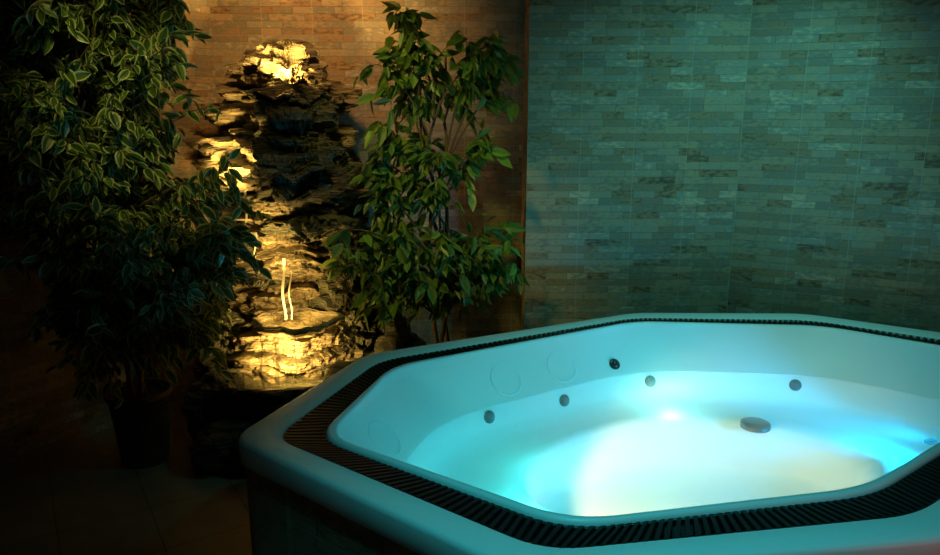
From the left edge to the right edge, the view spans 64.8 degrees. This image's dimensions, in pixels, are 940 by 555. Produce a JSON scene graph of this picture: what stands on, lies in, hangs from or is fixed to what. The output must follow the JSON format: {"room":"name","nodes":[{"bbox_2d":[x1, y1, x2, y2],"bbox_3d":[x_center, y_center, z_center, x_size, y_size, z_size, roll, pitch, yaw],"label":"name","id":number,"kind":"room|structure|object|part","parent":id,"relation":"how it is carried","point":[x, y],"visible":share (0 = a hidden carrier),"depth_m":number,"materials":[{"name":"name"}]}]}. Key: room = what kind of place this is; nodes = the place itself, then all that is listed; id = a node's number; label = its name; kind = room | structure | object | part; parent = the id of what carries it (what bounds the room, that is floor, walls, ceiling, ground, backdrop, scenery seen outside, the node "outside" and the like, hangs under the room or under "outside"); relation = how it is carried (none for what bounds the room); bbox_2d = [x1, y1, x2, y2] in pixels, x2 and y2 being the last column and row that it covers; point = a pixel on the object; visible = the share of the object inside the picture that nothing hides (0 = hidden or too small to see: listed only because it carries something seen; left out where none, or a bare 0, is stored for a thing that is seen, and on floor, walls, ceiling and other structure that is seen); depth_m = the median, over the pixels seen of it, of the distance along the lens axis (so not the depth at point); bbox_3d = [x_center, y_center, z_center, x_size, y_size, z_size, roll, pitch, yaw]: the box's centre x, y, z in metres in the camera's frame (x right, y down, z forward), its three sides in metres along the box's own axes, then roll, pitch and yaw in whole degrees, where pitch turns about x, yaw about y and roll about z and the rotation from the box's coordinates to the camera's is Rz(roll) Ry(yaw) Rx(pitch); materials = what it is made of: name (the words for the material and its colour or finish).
{"room":"spa hot tub room","nodes":[
{"label":"spa hot tub room","id":0,"kind":"room"},
{"bbox_2d":[0,0,226,469],"bbox_3d":[-2.107,-0.470,3.051,0.100,2.700,2.592,8,16,31],"label":"wall","id":1,"kind":"structure","parent":0,"point":[39,414],"depth_m":3.44,"materials":[{"name":"stone"}]},
{"bbox_2d":[0,399,251,554],"bbox_3d":[0.325,1.298,1.671,6.450,0.100,5.950,0,13,0],"label":"floor","id":2,"kind":"structure","parent":0,"point":[78,497],"depth_m":3.02,"materials":[{"name":"beige tile"}]},
{"bbox_2d":[0,0,272,468],"bbox_3d":[-1.466,-0.327,3.046,1.286,2.425,1.006,-6,15,-25],"label":"ficus tree","id":3,"kind":"object","parent":2,"relation":"on","point":[114,303],"visible":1,"depth_m":2.92,"materials":[{"name":"green plant"}]},
{"bbox_3d":[-1.490,0.668,3.366,0.284,0.340,0.284,0,13,0],"label":"pot","id":4,"kind":"part","parent":3,"relation":"part of","materials":[{"name":"black ceramic"}]},
{"bbox_2d":[180,39,425,474],"bbox_3d":[-0.873,-0.183,3.574,1.316,1.900,1.232,0,13,0],"label":"fountain","id":5,"kind":"object","parent":2,"relation":"on","point":[293,331],"visible":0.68,"depth_m":3.59,"materials":[{"name":"stone"}]},
{"bbox_2d":[223,364,330,424],"bbox_3d":[-0.846,0.568,3.515,0.706,0.239,0.427,0,13,0],"label":"basin","id":6,"kind":"object","parent":5,"relation":"in","point":[257,391],"depth_m":3.44,"materials":[{"name":"stone"}]},
{"bbox_2d":[251,308,344,338],"bbox_3d":[-0.850,0.237,3.560,0.410,0.098,0.383,7,15,26],"label":"basin","id":7,"kind":"object","parent":5,"relation":"in","point":[269,323],"depth_m":3.64,"materials":[{"name":"stone"}]},
{"bbox_2d":[319,1,529,343],"bbox_3d":[-0.222,-0.240,3.511,1.010,2.040,0.528,0,13,0],"label":"ficus tree","id":8,"kind":"object","parent":2,"relation":"on","point":[487,274],"visible":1,"depth_m":3.45,"materials":[{"name":"green plant"}]},
{"bbox_2d":[238,313,939,554],"bbox_3d":[0.882,0.678,2.699,3.190,0.630,1.867,-7,15,-26],"label":"hot tub","id":9,"kind":"object","parent":2,"relation":"on","point":[634,433],"visible":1,"depth_m":2.90,"materials":[{"name":"white plastic"}]},
{"bbox_2d":[209,0,524,344],"bbox_3d":[-0.545,-0.730,4.144,1.670,2.700,0.100,0,13,0],"label":"wall","id":10,"kind":"structure","parent":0,"point":[346,34],"depth_m":3.99,"materials":[{"name":"stone"}]},
{"bbox_2d":[519,0,752,330],"bbox_3d":[0.830,-0.690,3.973,1.080,2.700,0.450,0,13,0],"label":"wall","id":11,"kind":"structure","parent":0,"point":[633,109],"depth_m":3.76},
{"bbox_2d":[727,0,939,331],"bbox_3d":[2.406,-0.541,3.351,2.229,2.700,0.100,6,15,24],"label":"wall","id":12,"kind":"structure","parent":0,"point":[837,208],"depth_m":3.58,"materials":[{"name":"stone"}]}
]}

